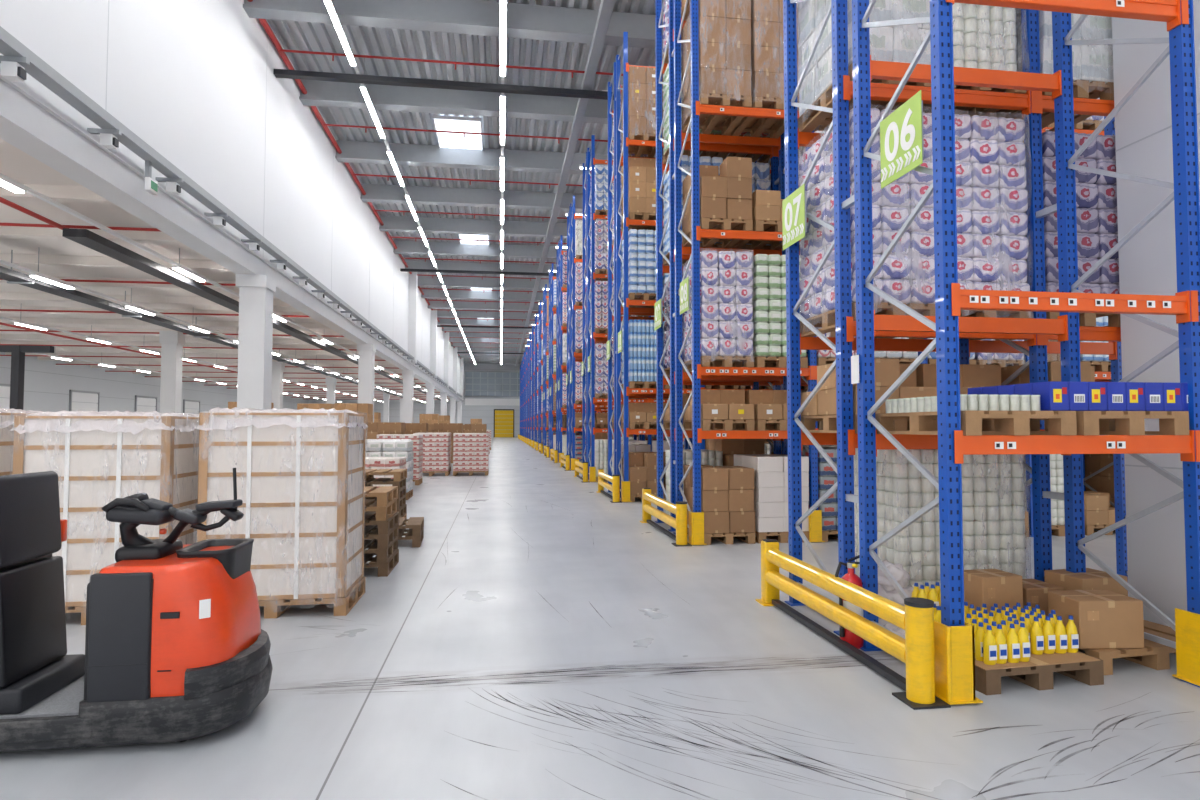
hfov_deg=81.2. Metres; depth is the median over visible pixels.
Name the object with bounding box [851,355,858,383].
plate
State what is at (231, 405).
wooden pallet
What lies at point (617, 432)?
rack
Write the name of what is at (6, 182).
ceiling light strip
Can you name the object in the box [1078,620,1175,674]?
wooden pallet
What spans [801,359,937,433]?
wooden pallet
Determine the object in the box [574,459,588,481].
guard
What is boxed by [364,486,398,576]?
wooden pallets
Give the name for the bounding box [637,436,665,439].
wooden pallet
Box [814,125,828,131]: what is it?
wooden pallet
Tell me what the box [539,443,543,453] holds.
guard
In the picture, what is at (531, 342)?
load
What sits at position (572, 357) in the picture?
rack
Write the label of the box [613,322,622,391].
pallet
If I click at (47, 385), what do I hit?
wall
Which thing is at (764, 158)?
pallet
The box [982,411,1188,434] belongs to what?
wooden pallet
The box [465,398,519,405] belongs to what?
trim
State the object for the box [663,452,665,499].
wooden pallet
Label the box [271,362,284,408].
concrete column
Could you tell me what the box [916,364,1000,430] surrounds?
cartons
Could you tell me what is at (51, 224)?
pipes
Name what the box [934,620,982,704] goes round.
protector
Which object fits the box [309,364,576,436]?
wall
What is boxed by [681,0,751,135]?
stacked cardboard boxes
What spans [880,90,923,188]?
number sign
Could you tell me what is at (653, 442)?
wooden pallet
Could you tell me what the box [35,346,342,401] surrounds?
ceiling light strip
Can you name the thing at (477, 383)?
window
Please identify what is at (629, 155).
pallet
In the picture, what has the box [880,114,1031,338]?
pallet
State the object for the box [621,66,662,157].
wooden pallet
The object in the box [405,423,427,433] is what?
wooden pallet
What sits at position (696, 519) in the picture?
protector
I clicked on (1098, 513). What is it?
cartons
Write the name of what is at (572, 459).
protector
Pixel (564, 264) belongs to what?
load
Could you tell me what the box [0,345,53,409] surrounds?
frame
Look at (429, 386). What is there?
concrete column
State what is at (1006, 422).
wooden pallet
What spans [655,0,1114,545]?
rack
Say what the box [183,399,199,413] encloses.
door
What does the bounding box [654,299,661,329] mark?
number sign
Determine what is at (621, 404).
wooden pallet
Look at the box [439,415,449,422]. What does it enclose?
wooden pallet
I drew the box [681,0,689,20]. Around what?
wooden pallet
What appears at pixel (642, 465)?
wooden pallet
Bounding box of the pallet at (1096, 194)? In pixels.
[970,131,1120,340]
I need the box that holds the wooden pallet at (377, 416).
[374,412,380,421]
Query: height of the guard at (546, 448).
0.562 m
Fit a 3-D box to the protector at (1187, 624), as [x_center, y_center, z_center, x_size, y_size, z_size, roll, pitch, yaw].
[3.650,1.492,4.237,0.200,0.420,0.220,0,-2,-8]
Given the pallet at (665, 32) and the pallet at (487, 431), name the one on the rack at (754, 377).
the pallet at (665, 32)
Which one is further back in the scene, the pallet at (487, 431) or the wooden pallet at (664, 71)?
the pallet at (487, 431)
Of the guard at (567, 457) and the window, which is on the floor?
the guard at (567, 457)
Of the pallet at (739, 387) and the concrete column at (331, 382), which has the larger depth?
the concrete column at (331, 382)
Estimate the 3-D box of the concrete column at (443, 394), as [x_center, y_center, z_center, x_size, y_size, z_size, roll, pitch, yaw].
[-15.441,1.704,69.104,0.660,5.000,0.680,0,-2,-8]
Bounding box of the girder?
[0,69,462,402]
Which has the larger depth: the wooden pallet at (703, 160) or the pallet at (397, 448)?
the pallet at (397, 448)
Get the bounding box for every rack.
[520,364,520,434]
[521,361,523,434]
[522,356,523,435]
[523,352,524,435]
[525,346,526,436]
[527,340,537,437]
[529,332,547,438]
[531,324,553,439]
[534,313,578,441]
[538,300,565,449]
[543,284,566,452]
[548,263,607,456]
[556,235,607,461]
[567,195,656,470]
[581,135,667,479]
[607,32,773,497]
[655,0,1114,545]
[783,0,1199,687]
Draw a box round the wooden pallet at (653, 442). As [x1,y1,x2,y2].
[645,440,669,451]
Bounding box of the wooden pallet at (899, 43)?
[798,0,930,131]
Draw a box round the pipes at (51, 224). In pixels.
[0,197,447,399]
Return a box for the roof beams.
[243,0,662,366]
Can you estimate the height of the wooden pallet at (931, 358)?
1.448 m
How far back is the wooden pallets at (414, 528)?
9.07 m
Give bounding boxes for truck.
[0,468,272,751]
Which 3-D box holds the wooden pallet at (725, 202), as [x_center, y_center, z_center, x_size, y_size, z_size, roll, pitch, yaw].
[1.641,-2.769,9.931,0.723,0.995,1.033,0,-2,-8]
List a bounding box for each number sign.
[581,361,583,376]
[588,356,590,371]
[606,340,610,359]
[618,330,622,352]
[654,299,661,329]
[680,277,689,314]
[782,184,806,249]
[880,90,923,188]
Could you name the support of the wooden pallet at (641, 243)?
on the rack at (617, 432)
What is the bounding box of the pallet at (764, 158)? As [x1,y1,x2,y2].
[757,136,778,164]
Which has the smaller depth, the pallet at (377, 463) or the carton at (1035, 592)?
the carton at (1035, 592)
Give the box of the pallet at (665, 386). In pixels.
[663,322,691,388]
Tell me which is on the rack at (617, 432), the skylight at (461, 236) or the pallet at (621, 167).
the pallet at (621, 167)
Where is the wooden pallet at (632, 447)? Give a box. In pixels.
[613,444,650,480]
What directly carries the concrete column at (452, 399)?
on the floor
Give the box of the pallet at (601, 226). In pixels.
[595,219,613,280]
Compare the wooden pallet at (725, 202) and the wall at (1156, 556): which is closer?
the wall at (1156, 556)
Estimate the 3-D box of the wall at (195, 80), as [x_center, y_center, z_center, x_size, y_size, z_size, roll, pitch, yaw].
[-12.423,-4.949,48.967,0.650,5.850,108.000,0,-2,-8]
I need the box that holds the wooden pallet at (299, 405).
[297,403,333,409]
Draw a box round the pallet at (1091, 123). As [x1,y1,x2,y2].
[1074,97,1103,130]
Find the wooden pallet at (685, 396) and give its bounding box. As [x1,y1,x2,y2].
[664,394,722,429]
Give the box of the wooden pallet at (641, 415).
[622,403,663,428]
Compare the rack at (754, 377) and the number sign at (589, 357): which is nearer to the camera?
the rack at (754, 377)
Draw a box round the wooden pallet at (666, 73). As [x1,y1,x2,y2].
[663,47,720,163]
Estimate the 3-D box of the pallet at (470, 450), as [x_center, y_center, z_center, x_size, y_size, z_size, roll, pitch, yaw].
[-4.190,1.751,22.788,1.116,1.350,0.912,0,-2,-8]
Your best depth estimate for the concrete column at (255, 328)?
15.84 m
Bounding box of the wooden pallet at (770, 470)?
[734,454,808,543]
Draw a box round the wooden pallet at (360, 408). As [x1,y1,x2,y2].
[334,403,372,438]
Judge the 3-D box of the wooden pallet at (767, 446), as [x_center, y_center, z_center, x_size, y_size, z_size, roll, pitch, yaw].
[3.267,1.550,15.341,0.710,1.179,1.020,0,-2,-8]
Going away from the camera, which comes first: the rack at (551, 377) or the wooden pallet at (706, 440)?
the wooden pallet at (706, 440)
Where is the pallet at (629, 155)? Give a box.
[612,111,647,175]
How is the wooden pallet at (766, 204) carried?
on the rack at (754, 377)
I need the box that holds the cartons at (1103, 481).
[1084,454,1114,507]
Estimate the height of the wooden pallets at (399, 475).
0.866 m
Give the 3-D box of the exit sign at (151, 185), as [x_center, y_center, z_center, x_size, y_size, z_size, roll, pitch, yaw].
[-6.862,-3.402,10.681,0.125,0.480,0.260,0,-2,-8]
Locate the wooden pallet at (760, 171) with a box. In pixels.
[731,162,770,249]
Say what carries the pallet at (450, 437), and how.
on the floor
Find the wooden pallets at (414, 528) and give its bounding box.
[366,517,423,546]
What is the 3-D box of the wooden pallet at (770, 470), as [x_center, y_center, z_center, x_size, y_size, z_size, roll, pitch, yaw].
[2.394,1.357,9.877,0.716,1.145,1.024,0,-2,-8]
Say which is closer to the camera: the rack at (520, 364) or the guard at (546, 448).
the guard at (546, 448)
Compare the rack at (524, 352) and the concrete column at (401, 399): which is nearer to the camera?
the rack at (524, 352)
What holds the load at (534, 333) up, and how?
on the rack at (533, 332)
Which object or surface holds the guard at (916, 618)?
on the floor
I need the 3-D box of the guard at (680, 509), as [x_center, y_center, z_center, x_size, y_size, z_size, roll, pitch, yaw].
[0.918,1.666,10.304,0.220,0.562,2.440,0,-2,-8]
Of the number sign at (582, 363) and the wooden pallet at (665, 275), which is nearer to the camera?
the wooden pallet at (665, 275)
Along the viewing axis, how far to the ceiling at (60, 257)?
22.16 m
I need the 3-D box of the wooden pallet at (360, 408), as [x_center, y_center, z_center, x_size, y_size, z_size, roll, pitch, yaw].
[-8.452,1.301,24.022,1.107,2.344,0.909,0,-2,-8]
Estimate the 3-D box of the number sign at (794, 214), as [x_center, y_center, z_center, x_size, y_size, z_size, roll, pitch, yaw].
[1.684,-1.573,6.060,0.036,0.450,0.460,0,-2,-8]
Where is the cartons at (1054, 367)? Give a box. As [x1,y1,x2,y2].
[1001,361,1094,384]
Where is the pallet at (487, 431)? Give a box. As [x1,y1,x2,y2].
[486,430,489,453]
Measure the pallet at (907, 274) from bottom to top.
1.682 m
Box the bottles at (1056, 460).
[1023,454,1064,535]
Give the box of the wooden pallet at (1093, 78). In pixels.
[989,8,1113,141]
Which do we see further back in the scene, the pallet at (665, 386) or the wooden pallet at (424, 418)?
the wooden pallet at (424, 418)
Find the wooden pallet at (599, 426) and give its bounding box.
[595,424,612,428]
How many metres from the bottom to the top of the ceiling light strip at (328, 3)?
0.980 m
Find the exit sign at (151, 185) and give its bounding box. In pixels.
[144,160,157,194]
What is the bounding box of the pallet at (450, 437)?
[450,437,450,470]
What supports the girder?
on the concrete column at (255, 328)
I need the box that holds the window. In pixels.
[465,371,519,396]
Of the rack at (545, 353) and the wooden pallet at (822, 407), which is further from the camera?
the rack at (545, 353)
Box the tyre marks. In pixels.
[297,502,1195,798]
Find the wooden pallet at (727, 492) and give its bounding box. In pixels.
[684,465,754,544]
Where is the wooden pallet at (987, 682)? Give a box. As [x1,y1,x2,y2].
[975,651,1103,694]
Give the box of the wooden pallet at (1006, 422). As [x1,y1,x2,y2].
[875,410,1076,435]
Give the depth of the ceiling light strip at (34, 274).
20.15 m
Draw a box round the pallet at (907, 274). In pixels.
[798,108,934,337]
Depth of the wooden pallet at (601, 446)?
19.78 m
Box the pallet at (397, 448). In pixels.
[365,440,413,499]
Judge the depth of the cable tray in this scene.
10.62 m
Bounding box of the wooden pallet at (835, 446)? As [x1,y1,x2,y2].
[802,445,836,447]
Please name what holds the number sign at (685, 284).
attached to the rack at (754, 377)
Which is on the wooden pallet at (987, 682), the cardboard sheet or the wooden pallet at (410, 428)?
the cardboard sheet
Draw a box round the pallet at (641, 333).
[622,319,656,390]
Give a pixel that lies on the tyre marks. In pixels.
(506, 700)
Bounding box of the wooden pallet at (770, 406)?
[733,390,786,430]
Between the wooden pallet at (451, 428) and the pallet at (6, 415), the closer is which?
the pallet at (6, 415)
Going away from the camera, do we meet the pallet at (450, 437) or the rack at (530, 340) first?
the pallet at (450, 437)
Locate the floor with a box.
[0,437,1199,799]
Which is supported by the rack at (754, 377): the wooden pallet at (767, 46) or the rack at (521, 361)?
the wooden pallet at (767, 46)
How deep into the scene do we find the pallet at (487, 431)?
40.46 m
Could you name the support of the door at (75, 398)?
in the wall at (47, 385)
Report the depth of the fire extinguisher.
4.91 m
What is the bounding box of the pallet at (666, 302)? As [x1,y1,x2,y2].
[663,271,711,377]
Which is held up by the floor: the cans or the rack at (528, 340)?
the rack at (528, 340)
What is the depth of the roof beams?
21.32 m
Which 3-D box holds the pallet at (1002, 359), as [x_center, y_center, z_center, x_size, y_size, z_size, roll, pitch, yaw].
[5.621,-1.198,10.434,0.740,1.595,1.053,0,-2,-8]
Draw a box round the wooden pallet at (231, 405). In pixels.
[228,402,273,408]
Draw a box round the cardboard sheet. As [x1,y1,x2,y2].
[975,651,1099,669]
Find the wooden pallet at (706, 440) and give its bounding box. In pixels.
[705,439,708,449]
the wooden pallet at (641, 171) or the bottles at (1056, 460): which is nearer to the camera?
the bottles at (1056, 460)
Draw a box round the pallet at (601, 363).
[595,343,613,398]
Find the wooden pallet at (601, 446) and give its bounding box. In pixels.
[595,439,613,481]
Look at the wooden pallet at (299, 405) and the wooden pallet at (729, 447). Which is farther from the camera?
the wooden pallet at (299, 405)
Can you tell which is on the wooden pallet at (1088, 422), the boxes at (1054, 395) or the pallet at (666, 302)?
the boxes at (1054, 395)
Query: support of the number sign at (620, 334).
attached to the rack at (617, 432)
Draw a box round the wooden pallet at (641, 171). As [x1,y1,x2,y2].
[621,157,662,231]
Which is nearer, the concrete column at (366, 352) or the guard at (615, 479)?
the guard at (615, 479)
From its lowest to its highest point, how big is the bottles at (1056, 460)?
1.179 m
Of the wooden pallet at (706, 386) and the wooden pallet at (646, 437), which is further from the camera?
the wooden pallet at (646, 437)
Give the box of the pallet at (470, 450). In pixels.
[453,433,488,475]
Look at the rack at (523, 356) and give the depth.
83.51 m
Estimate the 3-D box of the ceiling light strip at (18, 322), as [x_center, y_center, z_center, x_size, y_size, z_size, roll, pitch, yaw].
[-22.774,-1.987,46.882,0.140,0.730,105.000,0,-2,-8]
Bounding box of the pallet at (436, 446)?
[413,433,450,475]
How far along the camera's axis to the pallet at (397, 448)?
14.88 m
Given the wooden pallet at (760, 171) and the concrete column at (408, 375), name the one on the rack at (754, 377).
the wooden pallet at (760, 171)
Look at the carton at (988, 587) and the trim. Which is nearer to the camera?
the carton at (988, 587)
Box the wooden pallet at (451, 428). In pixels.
[434,423,462,462]
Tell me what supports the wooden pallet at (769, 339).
on the rack at (754, 377)
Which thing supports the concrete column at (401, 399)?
on the floor
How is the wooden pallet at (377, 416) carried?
on the floor
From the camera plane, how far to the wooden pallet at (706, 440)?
14.72 m
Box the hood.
[99,544,260,696]
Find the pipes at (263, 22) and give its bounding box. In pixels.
[247,0,622,358]
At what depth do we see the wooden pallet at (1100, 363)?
10.13 m
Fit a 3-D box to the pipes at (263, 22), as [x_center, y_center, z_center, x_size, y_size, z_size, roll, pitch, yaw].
[1.100,-7.326,50.921,27.450,0.290,107.900,0,-2,-8]
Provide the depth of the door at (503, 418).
102.90 m
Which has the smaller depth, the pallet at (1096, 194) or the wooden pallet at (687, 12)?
the pallet at (1096, 194)
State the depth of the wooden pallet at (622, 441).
19.89 m
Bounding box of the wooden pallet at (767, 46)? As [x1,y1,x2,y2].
[731,0,798,138]
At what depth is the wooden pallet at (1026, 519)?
9.86 m
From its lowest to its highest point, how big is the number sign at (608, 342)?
0.450 m
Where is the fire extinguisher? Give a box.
[835,555,863,648]
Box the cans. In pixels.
[885,394,1040,412]
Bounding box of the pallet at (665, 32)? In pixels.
[662,0,681,63]
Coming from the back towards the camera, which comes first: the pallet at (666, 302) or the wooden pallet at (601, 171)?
the wooden pallet at (601, 171)
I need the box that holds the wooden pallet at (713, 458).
[666,449,722,514]
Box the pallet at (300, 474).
[196,407,367,618]
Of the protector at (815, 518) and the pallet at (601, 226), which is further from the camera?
the pallet at (601, 226)
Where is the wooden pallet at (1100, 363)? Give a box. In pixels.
[1080,316,1110,371]
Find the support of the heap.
on the floor
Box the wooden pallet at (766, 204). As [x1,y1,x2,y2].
[732,190,783,249]
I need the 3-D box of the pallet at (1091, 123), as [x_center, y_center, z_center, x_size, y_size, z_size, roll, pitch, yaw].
[7.237,-4.737,10.797,0.740,1.595,1.053,0,-2,-8]
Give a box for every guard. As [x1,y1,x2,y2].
[531,440,534,447]
[534,441,538,450]
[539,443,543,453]
[544,446,549,457]
[550,449,557,462]
[560,453,570,470]
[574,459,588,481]
[596,469,621,502]
[640,488,691,546]
[756,539,950,709]
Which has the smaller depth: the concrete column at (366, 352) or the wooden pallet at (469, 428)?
the concrete column at (366, 352)
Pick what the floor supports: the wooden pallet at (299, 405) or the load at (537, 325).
the wooden pallet at (299, 405)
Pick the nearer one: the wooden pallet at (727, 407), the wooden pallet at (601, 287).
the wooden pallet at (727, 407)
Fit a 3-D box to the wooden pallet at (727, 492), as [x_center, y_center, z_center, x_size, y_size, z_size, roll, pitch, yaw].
[1.641,1.428,9.768,0.723,0.995,1.033,0,-2,-8]
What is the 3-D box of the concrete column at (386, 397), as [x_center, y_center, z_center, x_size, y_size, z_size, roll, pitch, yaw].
[-24.833,1.973,81.308,0.680,5.400,0.680,0,-2,-8]
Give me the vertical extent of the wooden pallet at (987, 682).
0.144 m
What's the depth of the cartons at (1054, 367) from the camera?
5.54 m
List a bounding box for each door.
[0,384,9,408]
[69,390,99,411]
[134,395,156,411]
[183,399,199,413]
[494,409,513,436]
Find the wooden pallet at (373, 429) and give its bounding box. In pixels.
[366,422,404,438]
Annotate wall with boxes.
[0,0,462,397]
[0,352,308,412]
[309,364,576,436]
[1112,0,1199,626]
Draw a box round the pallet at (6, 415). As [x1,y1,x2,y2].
[0,408,36,475]
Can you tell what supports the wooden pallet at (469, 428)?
on the floor
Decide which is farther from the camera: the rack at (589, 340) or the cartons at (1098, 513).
the rack at (589, 340)
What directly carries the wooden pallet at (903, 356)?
on the rack at (754, 377)
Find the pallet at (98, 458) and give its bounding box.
[9,410,198,624]
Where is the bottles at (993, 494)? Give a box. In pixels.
[854,448,1026,589]
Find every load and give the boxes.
[531,342,542,430]
[534,333,566,431]
[537,325,577,441]
[541,312,576,443]
[546,299,566,445]
[553,279,585,449]
[562,252,580,460]
[575,220,653,468]
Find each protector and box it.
[571,458,575,469]
[589,466,596,481]
[620,481,631,501]
[688,511,706,544]
[808,509,824,541]
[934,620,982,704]
[1172,608,1199,685]
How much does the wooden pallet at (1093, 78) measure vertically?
1.441 m
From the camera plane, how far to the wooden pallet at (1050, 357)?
10.03 m
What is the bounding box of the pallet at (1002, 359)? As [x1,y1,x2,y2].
[973,339,1024,366]
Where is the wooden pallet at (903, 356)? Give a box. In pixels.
[874,337,917,363]
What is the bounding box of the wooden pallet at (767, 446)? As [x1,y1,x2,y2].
[765,444,770,453]
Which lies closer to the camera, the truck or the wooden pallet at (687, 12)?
the truck
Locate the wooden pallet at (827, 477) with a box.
[801,447,837,541]
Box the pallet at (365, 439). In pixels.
[365,439,410,440]
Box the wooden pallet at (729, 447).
[709,439,764,465]
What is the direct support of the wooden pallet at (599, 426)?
on the rack at (589, 340)
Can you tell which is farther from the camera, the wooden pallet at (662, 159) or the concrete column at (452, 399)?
the concrete column at (452, 399)
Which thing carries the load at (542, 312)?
on the rack at (540, 336)
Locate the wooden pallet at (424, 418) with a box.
[419,414,438,423]
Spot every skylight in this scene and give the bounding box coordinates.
[433,115,482,150]
[458,234,488,244]
[470,288,491,290]
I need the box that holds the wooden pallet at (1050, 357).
[1006,340,1060,366]
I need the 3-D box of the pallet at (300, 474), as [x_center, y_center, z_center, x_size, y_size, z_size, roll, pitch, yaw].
[-2.728,0.922,6.109,1.211,1.727,0.874,0,-2,-8]
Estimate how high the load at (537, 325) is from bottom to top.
9.148 m
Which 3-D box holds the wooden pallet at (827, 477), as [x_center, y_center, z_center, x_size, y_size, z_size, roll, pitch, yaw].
[3.256,1.310,10.003,0.727,1.250,1.034,0,-2,-8]
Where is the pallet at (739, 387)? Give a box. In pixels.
[725,385,772,388]
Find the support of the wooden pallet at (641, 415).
on the rack at (617, 432)
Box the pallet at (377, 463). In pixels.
[365,457,405,487]
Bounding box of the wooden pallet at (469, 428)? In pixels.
[465,424,486,432]
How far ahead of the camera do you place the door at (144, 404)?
53.57 m
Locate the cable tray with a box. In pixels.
[0,26,464,399]
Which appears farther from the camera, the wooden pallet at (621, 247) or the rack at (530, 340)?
the rack at (530, 340)
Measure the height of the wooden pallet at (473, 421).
2.344 m
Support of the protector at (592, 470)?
on the floor
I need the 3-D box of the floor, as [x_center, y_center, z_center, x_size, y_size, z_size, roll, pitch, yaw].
[-9.477,3.536,49.058,49.000,0.200,108.000,0,-2,-8]
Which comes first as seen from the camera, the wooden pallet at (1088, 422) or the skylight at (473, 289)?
the wooden pallet at (1088, 422)
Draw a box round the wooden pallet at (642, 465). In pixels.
[622,452,663,501]
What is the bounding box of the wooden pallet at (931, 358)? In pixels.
[927,338,975,363]
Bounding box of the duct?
[0,228,447,402]
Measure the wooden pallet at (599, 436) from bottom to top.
1.444 m
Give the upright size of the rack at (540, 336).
9.900 m
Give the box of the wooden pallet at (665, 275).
[663,246,668,299]
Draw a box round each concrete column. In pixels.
[159,331,184,412]
[235,274,275,409]
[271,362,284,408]
[325,377,336,403]
[357,344,375,421]
[383,394,389,421]
[400,398,402,421]
[402,370,414,422]
[426,383,434,413]
[440,392,446,414]
[450,397,455,422]
[457,402,461,422]
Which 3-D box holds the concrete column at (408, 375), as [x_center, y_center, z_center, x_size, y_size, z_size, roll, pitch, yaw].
[-11.688,0.685,42.588,0.660,5.000,0.680,0,-2,-8]
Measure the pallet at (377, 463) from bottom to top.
0.951 m
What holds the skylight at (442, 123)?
attached to the ceiling at (292, 35)
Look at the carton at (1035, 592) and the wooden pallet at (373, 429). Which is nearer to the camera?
the carton at (1035, 592)
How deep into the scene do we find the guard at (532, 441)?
51.06 m
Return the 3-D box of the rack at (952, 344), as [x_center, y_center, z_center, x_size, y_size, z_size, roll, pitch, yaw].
[3.484,-3.192,5.487,3.410,9.900,2.305,0,-2,-8]
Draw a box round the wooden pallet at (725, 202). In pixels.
[682,157,752,247]
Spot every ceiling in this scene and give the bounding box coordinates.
[0,138,449,398]
[267,0,662,310]
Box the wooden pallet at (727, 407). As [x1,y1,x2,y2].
[683,389,754,430]
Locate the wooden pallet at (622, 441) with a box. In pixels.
[621,440,646,443]
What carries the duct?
hanging from the ceiling at (60, 257)
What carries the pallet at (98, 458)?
on the floor
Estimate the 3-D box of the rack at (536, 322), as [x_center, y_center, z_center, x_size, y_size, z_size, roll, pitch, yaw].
[-3.183,-1.382,52.593,3.410,9.900,2.305,0,-2,-8]
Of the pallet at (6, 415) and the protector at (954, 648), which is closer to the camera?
the protector at (954, 648)
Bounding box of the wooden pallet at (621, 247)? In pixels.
[613,247,647,316]
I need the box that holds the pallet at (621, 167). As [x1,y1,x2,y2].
[612,167,647,245]
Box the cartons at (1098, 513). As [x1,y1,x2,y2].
[1084,491,1115,535]
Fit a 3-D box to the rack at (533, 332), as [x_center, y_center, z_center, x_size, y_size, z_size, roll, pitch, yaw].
[-3.924,-1.181,57.827,3.410,9.900,2.305,0,-2,-8]
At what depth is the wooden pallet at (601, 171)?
20.02 m
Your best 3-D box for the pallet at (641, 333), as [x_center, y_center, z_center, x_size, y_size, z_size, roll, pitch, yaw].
[0.901,-0.943,15.102,0.710,1.442,1.020,0,-2,-8]
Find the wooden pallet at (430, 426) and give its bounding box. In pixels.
[428,424,433,432]
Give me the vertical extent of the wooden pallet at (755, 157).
1.507 m
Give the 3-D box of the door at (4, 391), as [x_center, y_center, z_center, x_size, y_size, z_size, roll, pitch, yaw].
[-32.556,1.052,37.801,0.120,3.900,3.200,0,-2,-8]
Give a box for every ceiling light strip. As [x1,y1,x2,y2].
[0,173,448,400]
[0,249,424,402]
[0,316,381,400]
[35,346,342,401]
[324,0,475,364]
[500,0,506,365]
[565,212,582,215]
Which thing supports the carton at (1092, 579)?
on the wooden pallet at (1154, 655)
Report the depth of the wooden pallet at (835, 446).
15.23 m
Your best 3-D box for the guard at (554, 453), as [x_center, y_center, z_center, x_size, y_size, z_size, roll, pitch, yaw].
[-2.045,2.470,31.240,0.220,0.562,2.440,0,-2,-8]
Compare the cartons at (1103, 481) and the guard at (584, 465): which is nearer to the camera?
the cartons at (1103, 481)
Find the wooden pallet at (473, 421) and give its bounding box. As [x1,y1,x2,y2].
[470,419,481,423]
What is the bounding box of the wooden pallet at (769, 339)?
[742,254,807,367]
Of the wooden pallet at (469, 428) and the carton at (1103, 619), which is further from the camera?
the wooden pallet at (469, 428)
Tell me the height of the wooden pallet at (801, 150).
1.448 m
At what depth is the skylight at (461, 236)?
36.03 m
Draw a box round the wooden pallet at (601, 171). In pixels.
[595,165,612,220]
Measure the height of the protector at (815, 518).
0.420 m
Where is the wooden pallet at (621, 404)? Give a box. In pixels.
[613,404,623,428]
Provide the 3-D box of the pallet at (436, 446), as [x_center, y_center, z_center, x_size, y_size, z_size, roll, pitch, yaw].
[-5.428,1.744,22.613,1.116,1.350,0.912,0,-2,-8]
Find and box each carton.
[964,569,1022,612]
[1022,579,1063,616]
[1044,568,1127,595]
[1048,590,1143,648]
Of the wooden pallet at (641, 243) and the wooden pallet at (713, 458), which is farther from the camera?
the wooden pallet at (641, 243)
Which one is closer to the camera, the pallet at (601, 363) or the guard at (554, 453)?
the pallet at (601, 363)
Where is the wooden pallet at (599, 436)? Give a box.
[590,433,613,466]
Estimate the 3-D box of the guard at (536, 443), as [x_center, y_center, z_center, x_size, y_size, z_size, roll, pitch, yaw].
[-4.267,3.073,46.942,0.220,0.562,2.440,0,-2,-8]
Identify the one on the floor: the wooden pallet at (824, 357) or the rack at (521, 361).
the rack at (521, 361)
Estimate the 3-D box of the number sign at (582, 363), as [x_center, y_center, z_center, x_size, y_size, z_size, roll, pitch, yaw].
[-0.538,-0.970,21.762,0.036,0.450,0.460,0,-2,-8]
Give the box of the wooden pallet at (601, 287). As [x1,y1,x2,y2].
[595,281,613,333]
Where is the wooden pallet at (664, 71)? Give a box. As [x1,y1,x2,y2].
[654,71,664,157]
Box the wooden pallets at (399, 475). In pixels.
[365,469,406,525]
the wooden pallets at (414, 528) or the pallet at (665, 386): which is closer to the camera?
the wooden pallets at (414, 528)
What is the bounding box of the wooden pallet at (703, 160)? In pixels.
[663,155,722,265]
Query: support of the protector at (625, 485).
on the floor
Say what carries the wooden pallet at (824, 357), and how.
on the rack at (754, 377)
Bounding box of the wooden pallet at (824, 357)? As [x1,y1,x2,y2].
[806,327,856,365]
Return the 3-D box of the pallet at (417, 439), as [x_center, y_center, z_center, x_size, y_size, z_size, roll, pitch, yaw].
[-5.419,1.605,18.981,1.116,1.350,0.912,0,-2,-8]
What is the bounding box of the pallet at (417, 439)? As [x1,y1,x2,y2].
[377,434,422,484]
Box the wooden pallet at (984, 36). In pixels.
[923,2,1025,116]
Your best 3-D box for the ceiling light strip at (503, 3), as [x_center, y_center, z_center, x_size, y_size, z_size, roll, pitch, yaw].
[-6.932,-7.372,49.332,0.140,0.980,105.000,0,-2,-8]
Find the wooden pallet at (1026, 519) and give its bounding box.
[1024,511,1028,536]
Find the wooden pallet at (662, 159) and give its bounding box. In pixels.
[662,159,667,229]
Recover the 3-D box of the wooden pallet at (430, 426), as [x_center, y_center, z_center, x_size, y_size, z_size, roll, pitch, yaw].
[-9.562,2.201,38.990,1.104,1.694,0.907,0,-2,-8]
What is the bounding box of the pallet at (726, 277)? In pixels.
[683,250,753,371]
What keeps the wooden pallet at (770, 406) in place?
on the rack at (754, 377)
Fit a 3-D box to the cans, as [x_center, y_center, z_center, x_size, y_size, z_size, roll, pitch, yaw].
[2.307,0.031,4.525,0.544,0.095,0.818,0,-2,-8]
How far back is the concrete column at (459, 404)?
95.38 m
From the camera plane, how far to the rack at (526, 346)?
72.38 m
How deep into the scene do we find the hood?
3.38 m
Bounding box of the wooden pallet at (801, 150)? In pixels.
[798,131,825,247]
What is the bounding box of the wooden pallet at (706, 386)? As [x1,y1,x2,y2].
[705,385,737,388]
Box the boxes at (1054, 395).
[968,381,1188,410]
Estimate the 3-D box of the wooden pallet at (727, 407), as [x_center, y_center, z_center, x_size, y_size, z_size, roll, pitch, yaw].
[1.643,0.144,9.817,0.713,0.565,1.023,0,-2,-8]
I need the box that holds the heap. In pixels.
[878,560,913,636]
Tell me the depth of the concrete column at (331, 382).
54.57 m
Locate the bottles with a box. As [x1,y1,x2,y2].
[911,582,1078,664]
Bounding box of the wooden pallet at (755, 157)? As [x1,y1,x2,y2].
[713,132,769,162]
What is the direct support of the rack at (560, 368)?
on the floor
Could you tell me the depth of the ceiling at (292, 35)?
19.81 m
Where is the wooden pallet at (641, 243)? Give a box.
[621,229,662,307]

